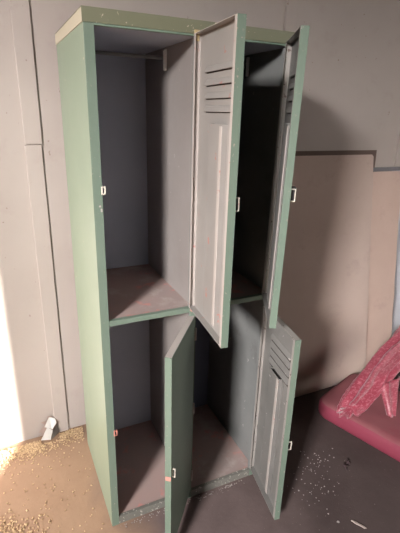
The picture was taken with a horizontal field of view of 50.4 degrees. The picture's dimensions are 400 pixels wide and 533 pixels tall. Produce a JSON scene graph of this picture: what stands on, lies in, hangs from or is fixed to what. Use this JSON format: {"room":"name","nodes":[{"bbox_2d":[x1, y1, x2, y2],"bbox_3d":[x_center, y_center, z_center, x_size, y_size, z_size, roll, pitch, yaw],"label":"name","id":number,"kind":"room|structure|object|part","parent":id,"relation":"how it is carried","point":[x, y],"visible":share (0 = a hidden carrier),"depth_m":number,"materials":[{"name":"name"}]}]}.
{"room":"changing room","nodes":[
{"label":"changing room","id":0,"kind":"room"},
{"bbox_2d":[0,0,399,446],"bbox_3d":[0.443,-1.011,2.127,7.120,3.600,0.100,-8,22,-24],"label":"wall","id":1,"kind":"structure","parent":0,"point":[351,92],"depth_m":1.98,"materials":[{"name":"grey paint"}]},
{"bbox_2d":[9,0,68,431],"bbox_3d":[-0.660,-0.846,1.582,0.069,3.600,0.018,-8,22,-24],"label":"trim","id":2,"kind":"structure","parent":1,"relation":"attached to","point":[19,9],"depth_m":1.77,"materials":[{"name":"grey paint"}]},
{"bbox_2d":[283,0,298,31],"bbox_3d":[0.419,-0.989,2.064,0.065,3.600,0.022,-8,22,-24],"label":"trim","id":3,"kind":"structure","parent":1,"relation":"attached to","point":[291,7],"depth_m":1.99,"materials":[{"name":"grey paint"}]},
{"bbox_2d":[373,166,399,171],"bbox_3d":[1.367,-0.620,2.669,0.900,0.022,0.032,-8,22,-24],"label":"trim","id":4,"kind":"structure","parent":1,"relation":"attached to","point":[376,169],"depth_m":2.54,"materials":[{"name":"grey paint"}]},
{"bbox_2d":[392,210,399,334],"bbox_3d":[2.360,-0.157,3.343,2.665,1.270,0.024,-8,22,-24],"label":"trim","id":5,"kind":"structure","parent":1,"relation":"attached to","point":[396,306],"depth_m":2.96,"materials":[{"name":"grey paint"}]},
{"bbox_2d":[394,132,399,166],"bbox_3d":[2.411,-1.857,2.732,2.658,2.315,0.018,-8,22,-24],"label":"trim","id":6,"kind":"structure","parent":1,"relation":"attached to","point":[397,156],"depth_m":2.56,"materials":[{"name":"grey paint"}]},
{"bbox_2d":[0,372,399,532],"bbox_3d":[-0.395,2.098,-1.090,12.000,0.100,6.836,-8,22,-24],"label":"floor","id":7,"kind":"structure","parent":0,"point":[367,493],"depth_m":1.85,"materials":[{"name":"concrete"}]},
{"bbox_2d":[38,416,58,439],"bbox_3d":[-0.756,0.808,2.119,0.111,0.108,0.051,-8,22,-24],"label":"lining","id":8,"kind":"object","parent":7,"relation":"on","point":[49,427],"visible":1,"depth_m":2.13,"materials":[{"name":"white plastic"}]},
{"bbox_2d":[0,426,103,532],"bbox_3d":[-0.734,0.984,1.796,0.565,0.012,0.740,-7,21,-22],"label":"grain","id":9,"kind":"object","parent":7,"relation":"on","point":[33,447],"visible":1,"depth_m":2.04,"materials":[{"name":"beige food"}]},
{"bbox_2d":[55,5,309,532],"bbox_3d":[-0.067,0.115,1.607,0.667,1.809,0.801,-8,22,-24],"label":"locker","id":10,"kind":"object","parent":7,"relation":"on","point":[180,134],"visible":1,"depth_m":1.59,"materials":[{"name":"green metal"}]},
{"bbox_3d":[-0.430,0.123,1.606,0.002,1.775,0.498,-8,22,-24],"label":"panel","id":11,"kind":"part","parent":10,"relation":"part of","materials":[{"name":"green metal"}]},
{"bbox_3d":[-0.385,0.024,1.883,0.329,1.775,0.002,-8,22,-24],"label":"panel","id":12,"kind":"part","parent":10,"relation":"part of","materials":[{"name":"grey metal"}]},
{"bbox_3d":[-0.269,-0.700,1.402,0.323,0.012,0.012,-8,22,-24],"label":"coat rail","id":13,"kind":"part","parent":10,"relation":"part of","materials":[{"name":"metal"}]},
{"bbox_3d":[-0.306,0.907,1.970,0.328,0.003,0.481,-8,22,-24],"label":"floor panel","id":14,"kind":"part","parent":10,"relation":"part of","materials":[{"name":"grey metal"}]},
{"bbox_3d":[-0.195,0.997,1.767,0.290,0.035,0.015,-8,22,-24],"label":"rail","id":15,"kind":"part","parent":10,"relation":"part of","materials":[{"name":"green metal"}]},
{"bbox_3d":[-0.147,-0.651,1.169,0.290,0.005,0.014,-8,22,-24],"label":"rail","id":16,"kind":"part","parent":10,"relation":"part of","materials":[{"name":"green metal"}]},
{"bbox_2d":[106,264,187,318],"bbox_3d":[-0.283,0.086,1.674,0.328,0.003,0.478,-8,22,-24],"label":"shelf","id":17,"kind":"object","parent":10,"relation":"attached to","point":[133,290],"depth_m":1.63,"materials":[{"name":"grey metal"}]},
{"bbox_3d":[-0.106,-0.766,1.431,0.667,0.035,0.504,-8,22,-24],"label":"panel","id":18,"kind":"part","parent":10,"relation":"part of","materials":[{"name":"green metal"}]},
{"bbox_3d":[-0.073,0.611,1.541,0.022,0.822,0.293,6,20,12],"label":"door","id":19,"kind":"part","parent":10,"relation":"part of","materials":[{"name":"green metal"}]},
{"bbox_3d":[-0.087,-0.016,2.017,0.329,1.775,0.002,-8,22,-24],"label":"panel","id":20,"kind":"part","parent":10,"relation":"part of","materials":[{"name":"grey metal"}]},
{"bbox_3d":[0.033,-0.214,1.237,0.022,0.862,0.298,-6,21,-19],"label":"door","id":21,"kind":"part","parent":10,"relation":"part of","materials":[{"name":"grey metal"}]},
{"bbox_3d":[-0.007,0.867,2.104,0.328,0.003,0.481,-8,22,-24],"label":"floor panel","id":22,"kind":"part","parent":10,"relation":"part of","materials":[{"name":"metal"}]},
{"bbox_3d":[0.090,0.959,1.895,0.290,0.035,0.015,-8,22,-24],"label":"rail","id":23,"kind":"part","parent":10,"relation":"part of","materials":[{"name":"green metal"}]},
{"bbox_3d":[0.168,0.043,1.873,0.002,1.775,0.498,-8,22,-24],"label":"panel","id":24,"kind":"part","parent":10,"relation":"part of","materials":[{"name":"grey metal"}]},
{"bbox_2d":[231,269,261,297],"bbox_3d":[0.016,0.046,1.808,0.328,0.003,0.478,-8,22,-24],"label":"shelf","id":25,"kind":"object","parent":10,"relation":"attached to","point":[243,285],"depth_m":1.72,"materials":[{"name":"metal"}]},
{"bbox_3d":[0.138,-0.689,1.297,0.290,0.005,0.014,-8,22,-24],"label":"rail","id":26,"kind":"part","parent":10,"relation":"part of","materials":[{"name":"green metal"}]},
{"bbox_3d":[0.281,0.580,1.676,0.022,0.808,0.275,-4,21,-14],"label":"door","id":27,"kind":"part","parent":10,"relation":"part of","materials":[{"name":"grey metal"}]},
{"bbox_3d":[0.259,-0.255,1.362,0.022,0.865,0.287,3,20,2],"label":"door","id":28,"kind":"part","parent":10,"relation":"part of","materials":[{"name":"green metal"}]},
{"bbox_3d":[0.272,-0.215,1.257,0.015,0.042,0.030,3,20,2],"label":"latch plate","id":29,"kind":"part","parent":10,"relation":"part of","materials":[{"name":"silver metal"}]},
{"bbox_2d":[124,480,244,526],"bbox_3d":[-0.058,1.005,1.803,0.563,0.004,0.031,-8,22,-24],"label":"flakes","id":30,"kind":"object","parent":7,"relation":"on","point":[241,480],"visible":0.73,"depth_m":1.82,"materials":[{"name":"paint"}]},
{"bbox_2d":[277,155,373,397],"bbox_3d":[0.608,0.085,2.401,0.938,1.363,0.227,-8,22,-24],"label":"sheet","id":31,"kind":"object","parent":7,"relation":"on","point":[324,289],"visible":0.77,"depth_m":2.45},
{"bbox_2d":[295,150,376,167],"bbox_3d":[0.675,0.029,2.529,0.776,1.384,0.074,-8,22,-24],"label":"sheet","id":32,"kind":"object","parent":7,"relation":"on","point":[345,152],"visible":0.16,"depth_m":2.37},
{"bbox_2d":[318,374,399,461],"bbox_3d":[1.085,0.836,2.218,0.460,0.101,0.850,-16,27,-40],"label":"pad","id":33,"kind":"object","parent":7,"relation":"on","point":[381,431],"visible":0.75,"depth_m":2.20,"materials":[{"name":"pink plastic"}]},
{"bbox_2d":[336,325,399,418],"bbox_3d":[1.037,0.571,2.317,0.714,0.347,0.238,-16,26,-40],"label":"roll","id":34,"kind":"object","parent":33,"relation":"on","point":[377,377],"visible":1,"depth_m":2.24,"materials":[{"name":"fabric"}]},
{"bbox_2d":[351,520,366,528],"bbox_3d":[0.646,1.050,1.731,0.063,0.005,0.010,16,24,34],"label":"wood splinter","id":35,"kind":"object","parent":7,"relation":"on","point":[353,521],"visible":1,"depth_m":1.73,"materials":[{"name":"beige wood"}]},
{"bbox_2d":[365,171,399,366],"bbox_3d":[1.145,0.055,2.675,0.237,1.263,0.197,-8,22,-24],"label":"sheet","id":36,"kind":"object","parent":7,"relation":"on","point":[386,185],"visible":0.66,"depth_m":2.65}
]}

